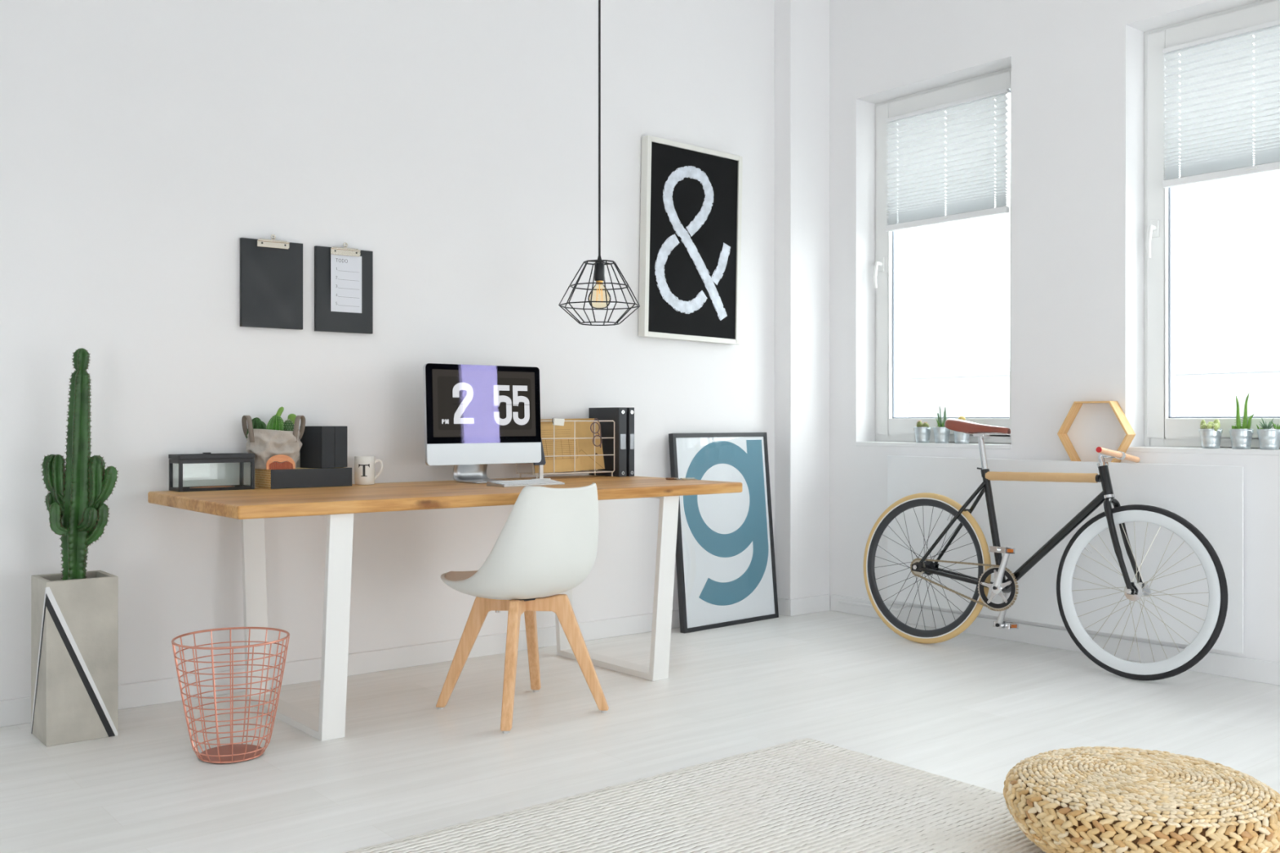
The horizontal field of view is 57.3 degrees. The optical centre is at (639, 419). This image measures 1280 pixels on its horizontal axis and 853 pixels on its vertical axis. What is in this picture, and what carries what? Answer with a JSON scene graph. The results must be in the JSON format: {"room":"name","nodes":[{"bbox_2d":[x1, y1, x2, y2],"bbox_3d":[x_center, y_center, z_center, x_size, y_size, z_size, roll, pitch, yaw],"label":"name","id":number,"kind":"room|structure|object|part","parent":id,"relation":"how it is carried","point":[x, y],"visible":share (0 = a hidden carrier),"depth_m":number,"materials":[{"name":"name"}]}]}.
{"room":"home office","nodes":[
{"label":"home office","id":0,"kind":"room"},
{"bbox_2d":[0,0,774,700],"bbox_3d":[-1.780,-0.710,4.250,7.570,3.420,0.300,0,0,-39],"label":"wall","id":1,"kind":"structure","parent":0,"point":[454,143],"depth_m":4.56,"materials":[{"name":"white paint"}]},
{"bbox_2d":[240,234,302,329],"bbox_3d":[-1.369,-0.515,4.367,0.235,0.348,0.030,0,0,-39],"label":"clipboard","id":2,"kind":"object","parent":1,"relation":"attached to","point":[271,271],"visible":1,"depth_m":4.36,"materials":[{"name":"black"}]},
{"bbox_2d":[0,609,679,727],"bbox_3d":[-1.852,0.958,3.991,6.531,0.085,0.013,0,0,-39],"label":"baseboard","id":3,"kind":"structure","parent":1,"relation":"attached to","point":[13,712],"depth_m":4.60,"materials":[{"name":"white paint"}]},
{"bbox_2d":[314,242,373,333],"bbox_3d":[-1.146,-0.512,4.547,0.235,0.348,0.030,0,0,-39],"label":"clipboard","id":4,"kind":"object","parent":1,"relation":"attached to","point":[325,319],"visible":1,"depth_m":4.52,"materials":[{"name":"black"}]},
{"bbox_2d":[330,253,361,313],"bbox_3d":[-1.138,-0.527,4.545,0.128,0.222,0.001,0,0,-39],"label":"paper note","id":5,"kind":"object","parent":4,"relation":"attached to","point":[345,270],"visible":1,"depth_m":4.54,"materials":[{"name":"white paper"}]},
{"bbox_2d":[335,257,359,306],"bbox_3d":[-1.135,-0.531,4.548,0.099,0.181,0.001,0,0,-39],"label":"print","id":6,"kind":"object","parent":5,"relation":"attached to","point":[347,269],"depth_m":4.55,"materials":[{"name":"grey paper"}]},
{"bbox_2d":[638,135,742,345],"bbox_3d":[0.252,-0.848,5.658,0.653,0.966,0.046,2,-1,-39],"label":"painting","id":7,"kind":"object","parent":1,"relation":"attached to","point":[691,195],"visible":1,"depth_m":5.63,"materials":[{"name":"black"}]},
{"bbox_3d":[0.024,-0.855,5.474,0.024,0.938,0.046,2,-1,-39],"label":"frame rail","id":8,"kind":"part","parent":7,"relation":"part of","materials":[{"name":"white wood"}]},
{"bbox_3d":[0.243,-0.391,5.652,0.562,0.024,0.046,2,-1,-39],"label":"frame rail","id":9,"kind":"part","parent":7,"relation":"part of","materials":[{"name":"white wood"}]},
{"bbox_3d":[0.260,-1.305,5.665,0.562,0.024,0.046,2,-1,-39],"label":"frame rail","id":10,"kind":"part","parent":7,"relation":"part of","materials":[{"name":"white wood"}]},
{"bbox_3d":[0.480,-0.842,5.843,0.024,0.938,0.046,2,-1,-39],"label":"frame rail","id":11,"kind":"part","parent":7,"relation":"part of","materials":[{"name":"white wood"}]},
{"bbox_2d":[0,610,1279,852],"bbox_3d":[0.564,1.100,1.403,7.640,0.200,7.675,0,0,-39],"label":"floor","id":12,"kind":"structure","parent":0,"point":[966,708],"depth_m":3.71,"materials":[{"name":"white wood"}]},
{"bbox_2d":[31,347,118,746],"bbox_3d":[-1.793,0.387,3.722,0.214,1.226,0.205,0,0,-39],"label":"potted cactus","id":13,"kind":"object","parent":12,"relation":"on","point":[74,611],"visible":1,"depth_m":3.68,"materials":[{"name":"concrete"}]},
{"bbox_3d":[-1.854,0.189,3.718,0.090,0.157,0.054,0,0,0],"label":"cactus arm","id":14,"kind":"part","parent":13,"relation":"part of","materials":[{"name":"green plant"}]},
{"bbox_3d":[-1.851,0.282,3.721,0.064,0.107,0.059,0,0,-39],"label":"cactus arm","id":15,"kind":"part","parent":13,"relation":"part of","materials":[{"name":"green plant"}]},
{"bbox_3d":[-1.838,0.215,3.718,0.083,0.209,0.055,0,0,0],"label":"cactus arm","id":16,"kind":"part","parent":13,"relation":"part of","materials":[{"name":"green plant"}]},
{"bbox_3d":[-1.824,0.313,3.680,0.059,0.105,0.037,0,0,-25],"label":"cactus arm","id":17,"kind":"part","parent":13,"relation":"part of","materials":[{"name":"green plant"}]},
{"bbox_3d":[-1.795,0.749,3.721,0.208,0.503,0.204,0,0,-39],"label":"planter","id":18,"kind":"part","parent":13,"relation":"part of","materials":[{"name":"concrete"}]},
{"bbox_3d":[-1.791,0.151,3.724,0.097,0.754,0.094,0,0,-39],"label":"cactus stem","id":19,"kind":"part","parent":13,"relation":"part of","materials":[{"name":"green plant"}]},
{"bbox_3d":[-1.744,0.317,3.695,0.064,0.082,0.041,0,0,27],"label":"cactus arm","id":20,"kind":"part","parent":13,"relation":"part of","materials":[{"name":"green plant"}]},
{"bbox_3d":[-1.739,0.365,3.720,0.065,0.083,0.060,0,0,-39],"label":"cactus arm","id":21,"kind":"part","parent":13,"relation":"part of","materials":[{"name":"green plant"}]},
{"bbox_3d":[-1.738,0.231,3.717,0.073,0.206,0.057,0,0,-17],"label":"cactus arm","id":22,"kind":"part","parent":13,"relation":"part of","materials":[{"name":"green plant"}]},
{"bbox_3d":[-1.735,0.202,3.736,0.064,0.180,0.076,0,0,-39],"label":"cactus arm","id":23,"kind":"part","parent":13,"relation":"part of","materials":[{"name":"green plant"}]},
{"bbox_3d":[-1.727,0.317,3.721,0.068,0.103,0.062,0,0,-39],"label":"cactus arm","id":24,"kind":"part","parent":13,"relation":"part of","materials":[{"name":"green plant"}]},
{"bbox_3d":[-1.713,0.231,3.721,0.115,0.167,0.050,0,0,1],"label":"cactus arm","id":25,"kind":"part","parent":13,"relation":"part of","materials":[{"name":"green plant"}]},
{"bbox_2d":[171,626,289,763],"bbox_3d":[-1.216,0.822,3.488,0.334,0.352,0.333,0,0,-10],"label":"basket","id":26,"kind":"object","parent":12,"relation":"on","point":[233,753],"visible":1,"depth_m":3.47,"materials":[{"name":"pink metal"}]},
{"bbox_3d":[-1.216,0.993,3.488,0.180,0.002,0.180,0,0,-10],"label":"plate","id":27,"kind":"part","parent":26,"relation":"part of","materials":[{"name":"orange metal"}]},
{"bbox_2d":[147,475,742,741],"bbox_3d":[-0.648,0.625,4.354,2.016,0.750,0.870,0,0,-39],"label":"desk","id":28,"kind":"object","parent":12,"relation":"on","point":[339,504],"visible":0.85,"depth_m":4.05,"materials":[{"name":"brown wood"}]},
{"bbox_2d":[168,452,254,492],"bbox_3d":[-1.520,0.185,4.161,0.266,0.132,0.123,0,0,-39],"label":"display case","id":29,"kind":"object","parent":28,"relation":"on","point":[206,457],"visible":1,"depth_m":4.12,"materials":[{"name":"black metal"}]},
{"bbox_2d":[189,485,232,488],"bbox_3d":[-1.518,0.242,4.160,0.159,0.005,0.085,0,0,-39],"label":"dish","id":30,"kind":"object","parent":29,"relation":"in","point":[224,486],"visible":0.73,"depth_m":4.19,"materials":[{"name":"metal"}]},
{"bbox_3d":[-1.519,0.130,4.160,0.266,0.014,0.120,0,0,-39],"label":"lid","id":31,"kind":"part","parent":29,"relation":"part of","materials":[{"name":"black metal"}]},
{"bbox_3d":[-1.157,0.645,3.908,0.078,0.710,0.765,0,0,-39],"label":"leg frame","id":32,"kind":"part","parent":28,"relation":"part of","materials":[{"name":"white"}]},
{"bbox_2d":[254,467,351,488],"bbox_3d":[-1.252,0.215,4.364,0.312,0.069,0.159,0,0,-39],"label":"storage box","id":33,"kind":"object","parent":28,"relation":"on","point":[299,477],"visible":0.86,"depth_m":4.29,"materials":[{"name":"wood"}]},
{"bbox_2d":[241,406,305,469],"bbox_3d":[-1.343,0.067,4.299,0.223,0.227,0.150,0,0,-16],"label":"bag","id":34,"kind":"object","parent":33,"relation":"on","point":[278,437],"visible":0.98,"depth_m":4.25,"materials":[{"name":"grey fabric"}]},
{"bbox_2d":[266,454,295,470],"bbox_3d":[-1.298,0.154,4.232,0.106,0.054,0.013,0,0,-37],"label":"comb","id":35,"kind":"object","parent":33,"relation":"on","point":[278,458],"visible":1,"depth_m":4.23,"materials":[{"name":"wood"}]},
{"bbox_2d":[300,426,334,468],"bbox_3d":[-1.208,0.103,4.389,0.116,0.156,0.065,0,0,31],"label":"box file","id":36,"kind":"object","parent":33,"relation":"on","point":[317,448],"visible":0.96,"depth_m":4.36,"materials":[{"name":"grey fabric"}]},
{"bbox_2d":[334,426,346,467],"bbox_3d":[-1.166,0.103,4.440,0.096,0.156,0.064,0,0,31],"label":"box file","id":37,"kind":"object","parent":33,"relation":"on","point":[340,432],"visible":0.5,"depth_m":4.41,"materials":[{"name":"grey fabric"}]},
{"bbox_2d":[354,456,383,484],"bbox_3d":[-1.047,0.196,4.494,0.099,0.108,0.078,0,0,32],"label":"mug","id":38,"kind":"object","parent":28,"relation":"on","point":[364,466],"visible":1,"depth_m":4.47,"materials":[{"name":"white ceramic"}]},
{"bbox_3d":[-1.004,0.192,4.500,0.038,0.079,0.007,0,0,0],"label":"handle","id":39,"kind":"part","parent":38,"relation":"part of","materials":[{"name":"white ceramic"}]},
{"bbox_2d":[422,363,541,484],"bbox_3d":[-0.631,0.017,4.669,0.534,0.464,0.179,0,0,-41],"label":"computer","id":40,"kind":"object","parent":28,"relation":"on","point":[476,416],"visible":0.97,"depth_m":4.64,"materials":[{"name":"silver metal"}]},
{"bbox_3d":[-0.613,-0.060,4.648,0.533,0.309,0.003,0,-2,-41],"label":"glass","id":41,"kind":"part","parent":40,"relation":"part of","materials":[{"name":"black glass"}]},
{"bbox_2d":[486,479,564,487],"bbox_3d":[-0.434,0.241,4.461,0.280,0.018,0.118,0,0,-41],"label":"keyboard","id":42,"kind":"object","parent":28,"relation":"on","point":[533,482],"visible":1,"depth_m":4.42,"materials":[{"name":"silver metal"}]},
{"bbox_2d":[531,439,551,479],"bbox_3d":[-0.410,0.159,4.858,0.080,0.182,0.028,0,0,-39],"label":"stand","id":43,"kind":"object","parent":28,"relation":"on","point":[542,463],"visible":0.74,"depth_m":4.86,"materials":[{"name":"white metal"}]},
{"bbox_3d":[-0.410,0.217,4.863,0.018,0.058,0.009,0,0,-39],"label":"post","id":44,"kind":"part","parent":43,"relation":"part of","materials":[{"name":"white"}]},
{"bbox_2d":[515,420,614,478],"bbox_3d":[-0.317,0.127,5.029,0.430,0.246,0.131,0,0,-39],"label":"wire rack","id":45,"kind":"object","parent":28,"relation":"on","point":[574,421],"visible":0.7,"depth_m":4.98,"materials":[{"name":"beige"}]},
{"bbox_2d":[533,422,581,473],"bbox_3d":[-0.356,0.119,4.956,0.239,0.210,0.036,0,0,-39],"label":"planner","id":46,"kind":"object","parent":45,"relation":"in","point":[562,446],"visible":0.69,"depth_m":4.97,"materials":[{"name":"paper"}]},
{"bbox_2d":[551,417,564,426],"bbox_3d":[-0.344,0.011,4.915,0.063,0.034,0.010,0,0,-39],"label":"clip","id":47,"kind":"object","parent":45,"relation":"attached to","point":[560,422],"visible":1,"depth_m":4.91,"materials":[{"name":"white"}]},
{"bbox_2d":[540,417,594,423],"bbox_3d":[-0.312,0.109,5.063,0.322,0.229,0.040,0,0,-39],"label":"folder","id":48,"kind":"object","parent":45,"relation":"in","point":[586,419],"visible":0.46,"depth_m":5.09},
{"bbox_2d":[564,422,604,470],"bbox_3d":[-0.263,0.115,5.061,0.250,0.218,0.038,0,0,-39],"label":"envelope","id":49,"kind":"object","parent":45,"relation":"in","point":[586,446],"visible":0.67,"depth_m":5.09,"materials":[{"name":"paper"}]},
{"bbox_2d":[590,417,602,448],"bbox_3d":[-0.195,0.059,5.045,0.063,0.128,0.031,0,0,-39],"label":"eyeglasses","id":50,"kind":"object","parent":45,"relation":"hanging from","point":[599,427],"visible":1,"depth_m":5.04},
{"bbox_2d":[588,407,626,476],"bbox_3d":[-0.144,0.099,5.192,0.042,0.302,0.224,0,0,-39],"label":"ring binder","id":51,"kind":"object","parent":28,"relation":"on","point":[618,415],"visible":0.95,"depth_m":5.13,"materials":[{"name":"grey"}]},
{"bbox_3d":[-0.120,0.645,4.745,0.078,0.710,0.765,0,0,-39],"label":"leg frame","id":52,"kind":"part","parent":28,"relation":"part of","materials":[{"name":"white"}]},
{"bbox_2d":[626,407,634,476],"bbox_3d":[-0.101,0.099,5.226,0.039,0.302,0.224,0,0,-39],"label":"ring binder","id":53,"kind":"object","parent":28,"relation":"on","point":[629,411],"visible":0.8,"depth_m":5.14,"materials":[{"name":"grey"}]},
{"bbox_2d":[665,477,697,479],"bbox_3d":[0.170,0.245,4.838,0.130,0.008,0.046,0,0,1],"label":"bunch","id":54,"kind":"object","parent":28,"relation":"on","point":[667,478],"visible":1,"depth_m":4.83,"materials":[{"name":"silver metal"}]},
{"bbox_2d":[435,482,608,733],"bbox_3d":[-0.393,0.606,4.010,0.457,0.787,0.526,0,0,-40],"label":"chair","id":55,"kind":"object","parent":12,"relation":"on","point":[547,544],"visible":1,"depth_m":3.84,"materials":[{"name":"white plastic"}]},
{"bbox_3d":[-0.554,0.796,4.035,0.297,0.392,0.034,0,0,5],"label":"leg","id":56,"kind":"part","parent":55,"relation":"part of","materials":[{"name":"brown wood"}]},
{"bbox_3d":[-0.417,0.796,3.874,0.034,0.392,0.297,0,0,5],"label":"leg","id":57,"kind":"part","parent":55,"relation":"part of","materials":[{"name":"brown wood"}]},
{"bbox_3d":[-0.405,0.615,4.023,0.090,0.005,0.090,0,0,-40],"label":"mounting plate","id":58,"kind":"part","parent":55,"relation":"part of","materials":[{"name":"black metal"}]},
{"bbox_3d":[-0.393,0.796,4.173,0.034,0.392,0.297,0,0,5],"label":"leg","id":59,"kind":"part","parent":55,"relation":"part of","materials":[{"name":"brown wood"}]},
{"bbox_3d":[-0.256,0.796,4.011,0.297,0.392,0.034,0,0,5],"label":"leg","id":60,"kind":"part","parent":55,"relation":"part of","materials":[{"name":"brown wood"}]},
{"bbox_2d":[342,737,1045,852],"bbox_3d":[0.223,0.993,2.154,2.358,0.012,1.978,0,0,-39],"label":"rug","id":61,"kind":"object","parent":12,"relation":"on","point":[806,795],"visible":0.94,"depth_m":2.92,"materials":[{"name":"carpet"}]},
{"bbox_2d":[1003,746,1279,852],"bbox_3d":[1.137,0.889,2.655,0.598,0.191,0.598,0,0,-25],"label":"woven pouf","id":62,"kind":"object","parent":61,"relation":"on","point":[1096,799],"visible":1,"depth_m":2.50,"materials":[{"name":"brown wicker"}]},
{"bbox_2d":[668,432,778,633],"bbox_3d":[0.417,0.534,5.736,0.662,0.937,0.112,0,0,-42],"label":"poster","id":63,"kind":"object","parent":12,"relation":"on","point":[726,563],"visible":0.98,"depth_m":5.72,"materials":[{"name":"white paper"}]},
{"bbox_3d":[0.179,0.534,5.522,0.021,0.938,0.030,0,-5,-42],"label":"frame rail","id":64,"kind":"part","parent":63,"relation":"part of","materials":[{"name":"grey wood"}]},
{"bbox_3d":[0.391,0.077,5.766,0.620,0.021,0.030,0,-5,-42],"label":"frame rail","id":65,"kind":"part","parent":63,"relation":"part of","materials":[{"name":"grey wood"}]},
{"bbox_3d":[0.444,0.991,5.706,0.620,0.021,0.030,0,-5,-42],"label":"frame rail","id":66,"kind":"part","parent":63,"relation":"part of","materials":[{"name":"grey wood"}]},
{"bbox_3d":[0.656,0.534,5.950,0.021,0.938,0.030,0,-5,-42],"label":"frame rail","id":67,"kind":"part","parent":63,"relation":"part of","materials":[{"name":"grey wood"}]},
{"bbox_2d":[863,418,1227,680],"bbox_3d":[1.676,0.498,4.941,0.481,1.002,1.632,0,0,-33],"label":"bicycle","id":68,"kind":"object","parent":12,"relation":"on","point":[1211,630],"visible":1,"depth_m":4.75,"materials":[{"name":"black paint"}]},
{"bbox_3d":[1.387,0.709,5.052,0.008,0.192,0.536,8,-5,-41],"label":"chain","id":69,"kind":"part","parent":68,"relation":"part of","materials":[{"name":"gold metal"}]},
{"bbox_3d":[1.491,0.159,5.092,0.026,0.176,0.063,8,-5,-41],"label":"seat post","id":70,"kind":"part","parent":68,"relation":"part of","materials":[{"name":"silver metal"}]},
{"bbox_3d":[1.489,0.058,5.110,0.066,0.038,0.243,8,-5,-41],"label":"saddle rail","id":71,"kind":"part","parent":68,"relation":"part of","materials":[{"name":"silver metal"}]},
{"bbox_3d":[1.501,0.709,4.923,0.004,0.169,0.169,8,-5,-41],"label":"ring plate","id":72,"kind":"part","parent":68,"relation":"part of","materials":[{"name":"black metal"}]},
{"bbox_3d":[1.568,0.458,4.956,0.134,0.553,0.882,8,-5,-41],"label":"frame","id":73,"kind":"part","parent":68,"relation":"part of","materials":[{"name":"black paint"}]},
{"bbox_3d":[1.867,0.155,4.664,0.025,0.051,0.090,8,-5,-41],"label":"stem","id":74,"kind":"part","parent":68,"relation":"part of","materials":[{"name":"silver metal"}]},
{"bbox_2d":[774,0,829,599],"bbox_3d":[0.846,-0.710,6.103,0.297,3.420,0.115,0,0,-39],"label":"column","id":75,"kind":"structure","parent":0,"point":[802,27],"depth_m":6.03,"materials":[{"name":"white paint"}]},
{"bbox_2d":[777,594,830,616],"bbox_3d":[0.839,0.958,6.089,0.300,0.085,0.128,0,0,-39],"label":"baseboard","id":76,"kind":"structure","parent":75,"relation":"attached to","point":[802,606],"depth_m":6.01,"materials":[{"name":"white paint"}]},
{"bbox_2d":[829,0,1279,662],"bbox_3d":[3.311,-0.710,3.620,0.420,3.420,7.075,0,0,-39],"label":"wall","id":77,"kind":"structure","parent":0,"point":[1077,66],"depth_m":5.19,"materials":[{"name":"white paint"}]},
{"bbox_2d":[855,67,1011,449],"bbox_3d":[1.479,-0.756,5.727,0.224,1.783,0.911,0,0,-39],"label":"window","id":78,"kind":"structure","parent":77,"relation":"in","point":[891,430],"depth_m":6.03,"materials":[{"name":"white plastic"}]},
{"bbox_3d":[1.226,-0.755,6.034,0.068,0.161,0.032,0,0,-39],"label":"handle","id":79,"kind":"part","parent":78,"relation":"part of","materials":[{"name":"white plastic"}]},
{"bbox_2d":[913,420,931,443],"bbox_3d":[1.386,0.060,5.745,0.088,0.111,0.088,0,0,-39],"label":"potted plant","id":80,"kind":"object","parent":78,"relation":"on","point":[922,430],"visible":1,"depth_m":5.72,"materials":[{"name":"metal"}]},
{"bbox_3d":[1.460,0.126,5.711,0.174,0.021,0.911,0,0,-39],"label":"sill","id":81,"kind":"part","parent":78,"relation":"part of","materials":[{"name":"white paint"}]},
{"bbox_2d":[932,404,950,443],"bbox_3d":[1.457,0.021,5.657,0.088,0.187,0.088,0,0,-39],"label":"potted plant","id":82,"kind":"object","parent":78,"relation":"on","point":[941,433],"visible":0.9,"depth_m":5.63,"materials":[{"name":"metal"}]},
{"bbox_3d":[1.445,0.008,5.670,0.024,0.091,0.013,0,0,28],"label":"stem","id":83,"kind":"part","parent":82,"relation":"part of","materials":[{"name":"green plant"}]},
{"bbox_3d":[1.454,-0.009,5.670,0.009,0.125,0.026,0,0,-39],"label":"stem","id":84,"kind":"part","parent":82,"relation":"part of","materials":[{"name":"green plant"}]},
{"bbox_3d":[1.465,0.003,5.646,0.023,0.100,0.013,0,0,30],"label":"stem","id":85,"kind":"part","parent":82,"relation":"part of","materials":[{"name":"green plant"}]},
{"bbox_2d":[885,88,1009,231],"bbox_3d":[1.488,-1.253,5.734,0.037,0.578,0.711,0,0,-39],"label":"blind","id":86,"kind":"object","parent":78,"relation":"attached to","point":[971,162],"visible":1,"depth_m":5.71,"materials":[{"name":"white fabric"}]},
{"bbox_3d":[1.493,-1.533,5.738,0.024,0.018,0.711,0,0,-39],"label":"head rail","id":87,"kind":"part","parent":86,"relation":"part of","materials":[{"name":"white paint"}]},
{"bbox_3d":[1.491,-0.979,5.737,0.028,0.030,0.711,0,0,-39],"label":"rail","id":88,"kind":"part","parent":86,"relation":"part of","materials":[{"name":"white paint"}]},
{"bbox_3d":[1.672,-1.263,5.514,0.001,0.538,0.001,0,0,-39],"label":"cord","id":89,"kind":"part","parent":86,"relation":"part of","materials":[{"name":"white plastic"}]},
{"bbox_2d":[953,416,969,444],"bbox_3d":[1.529,0.050,5.568,0.088,0.131,0.088,0,0,-39],"label":"potted plant","id":90,"kind":"object","parent":78,"relation":"on","point":[960,437],"visible":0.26,"depth_m":5.54,"materials":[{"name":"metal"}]},
{"bbox_2d":[838,455,1244,653],"bbox_3d":[1.668,0.563,5.260,0.074,0.770,2.050,0,0,-39],"label":"radiator","id":91,"kind":"object","parent":77,"relation":"attached to","point":[1211,498],"visible":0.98,"depth_m":4.95,"materials":[{"name":"white metal"}]},
{"bbox_2d":[1057,400,1135,462],"bbox_3d":[1.924,0.062,4.950,0.062,0.279,0.322,0,0,-39],"label":"shelf","id":92,"kind":"object","parent":91,"relation":"on","point":[1062,433],"visible":0.88,"depth_m":4.95,"materials":[{"name":"brown wood"}]},
{"bbox_2d":[830,594,1279,685],"bbox_3d":[3.182,0.958,3.434,0.013,0.085,6.947,0,0,-39],"label":"baseboard","id":93,"kind":"structure","parent":77,"relation":"attached to","point":[1215,664],"depth_m":5.07,"materials":[{"name":"white paint"}]},
{"bbox_2d":[1126,0,1279,455],"bbox_3d":[2.393,-0.756,4.595,0.224,1.783,0.911,0,0,-39],"label":"window","id":94,"kind":"structure","parent":77,"relation":"in","point":[1164,433],"depth_m":4.91,"materials":[{"name":"white plastic"}]},
{"bbox_3d":[2.140,-0.755,4.902,0.068,0.161,0.032,0,0,-39],"label":"handle","id":95,"kind":"part","parent":94,"relation":"part of","materials":[{"name":"white plastic"}]},
{"bbox_3d":[2.373,0.126,4.579,0.174,0.021,0.911,0,0,-39],"label":"sill","id":96,"kind":"part","parent":94,"relation":"part of","materials":[{"name":"white paint"}]},
{"bbox_2d":[1198,418,1222,448],"bbox_3d":[2.266,0.057,4.654,0.088,0.117,0.088,0,0,-39],"label":"potted plant","id":97,"kind":"object","parent":94,"relation":"on","point":[1211,433],"visible":1,"depth_m":4.63,"materials":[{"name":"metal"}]},
{"bbox_2d":[1162,19,1279,188],"bbox_3d":[2.402,-1.253,4.602,0.037,0.578,0.711,0,0,-39],"label":"blind","id":98,"kind":"object","parent":94,"relation":"attached to","point":[1216,77],"visible":1,"depth_m":4.69,"materials":[{"name":"white plastic"}]},
{"bbox_3d":[2.225,-1.263,4.829,0.001,0.538,0.001,0,0,-39],"label":"cord","id":99,"kind":"part","parent":98,"relation":"part of","materials":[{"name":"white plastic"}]},
{"bbox_3d":[2.407,-1.533,4.606,0.024,0.018,0.711,0,0,-39],"label":"head rail","id":100,"kind":"part","parent":98,"relation":"part of","materials":[{"name":"white paint"}]},
{"bbox_3d":[2.405,-0.979,4.605,0.028,0.030,0.711,0,0,-39],"label":"rail","id":101,"kind":"part","parent":98,"relation":"part of","materials":[{"name":"white paint"}]},
{"bbox_2d":[1228,393,1254,448],"bbox_3d":[2.340,0.005,4.562,0.088,0.220,0.088,0,0,-10],"label":"potted plant","id":102,"kind":"object","parent":94,"relation":"on","point":[1241,436],"visible":1,"depth_m":4.54,"materials":[{"name":"metal"}]},
{"bbox_3d":[2.333,-0.021,4.569,0.025,0.149,0.020,0,0,12],"label":"stem","id":103,"kind":"part","parent":102,"relation":"part of","materials":[{"name":"green plant"}]},
{"bbox_3d":[2.348,-0.026,4.550,0.019,0.159,0.033,0,0,-13],"label":"stem","id":104,"kind":"part","parent":102,"relation":"part of","materials":[{"name":"green plant"}]},
{"bbox_3d":[2.361,0.016,4.543,0.015,0.078,0.041,0,0,-39],"label":"stem","id":105,"kind":"part","parent":102,"relation":"part of","materials":[{"name":"green plant"}]},
{"bbox_2d":[1256,417,1279,449],"bbox_3d":[2.406,0.054,4.480,0.088,0.122,0.088,0,0,0],"label":"potted plant","id":106,"kind":"object","parent":94,"relation":"on","point":[1268,439],"visible":1,"depth_m":4.45,"materials":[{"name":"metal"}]},
{"bbox_3d":[0.544,-2.520,1.387,7.590,0.200,7.675,0,0,-39],"label":"ceiling","id":107,"kind":"structure","parent":0,"visible":0},
{"bbox_2d":[558,0,639,325],"bbox_3d":[-0.156,-1.393,4.501,0.315,2.054,0.308,0,0,-39],"label":"pendant lamp","id":108,"kind":"object","parent":107,"relation":"hanging from","point":[599,272],"visible":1,"depth_m":4.50,"materials":[{"name":"black metal"}]},
{"bbox_2d":[594,255,604,280],"bbox_3d":[-0.156,-0.581,4.501,0.039,0.097,0.039,0,0,-39],"label":"socket","id":109,"kind":"object","parent":108,"relation":"attached to","point":[599,272],"depth_m":4.48,"materials":[{"name":"black metal"}]},
{"bbox_3d":[-0.156,-1.512,4.501,0.008,1.777,0.008,0,0,-16],"label":"cord","id":110,"kind":"part","parent":108,"relation":"part of","materials":[{"name":"black plastic"}]},
{"bbox_3d":[-0.156,-0.479,4.501,0.089,0.111,0.089,0,0,-39],"label":"bulb","id":111,"kind":"part","parent":108,"relation":"part of","materials":[{"name":"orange glass"}]},
{"label":"outside","id":112,"kind":"structure","parent":0,"visible":0},
{"bbox_3d":[90.618,13.900,98.849,254.800,0.200,360.000,0,0,-39],"label":"ground","id":113,"kind":"structure","parent":112,"visible":0},
{"bbox_2d":[907,398,911,417],"bbox_3d":[15.964,6.175,94.814,12.250,15.250,32.700,0,0,-39],"label":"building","id":114,"kind":"structure","parent":113,"relation":"on","point":[908,399],"depth_m":81.76,"materials":[{"name":"white"}]},
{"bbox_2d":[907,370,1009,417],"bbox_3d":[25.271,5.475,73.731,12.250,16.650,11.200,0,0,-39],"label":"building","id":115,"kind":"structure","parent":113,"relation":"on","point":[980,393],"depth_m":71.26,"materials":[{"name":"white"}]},
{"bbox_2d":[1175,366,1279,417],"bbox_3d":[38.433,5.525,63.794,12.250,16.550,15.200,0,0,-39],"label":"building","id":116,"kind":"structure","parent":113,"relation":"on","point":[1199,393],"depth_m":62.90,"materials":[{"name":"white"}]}
]}

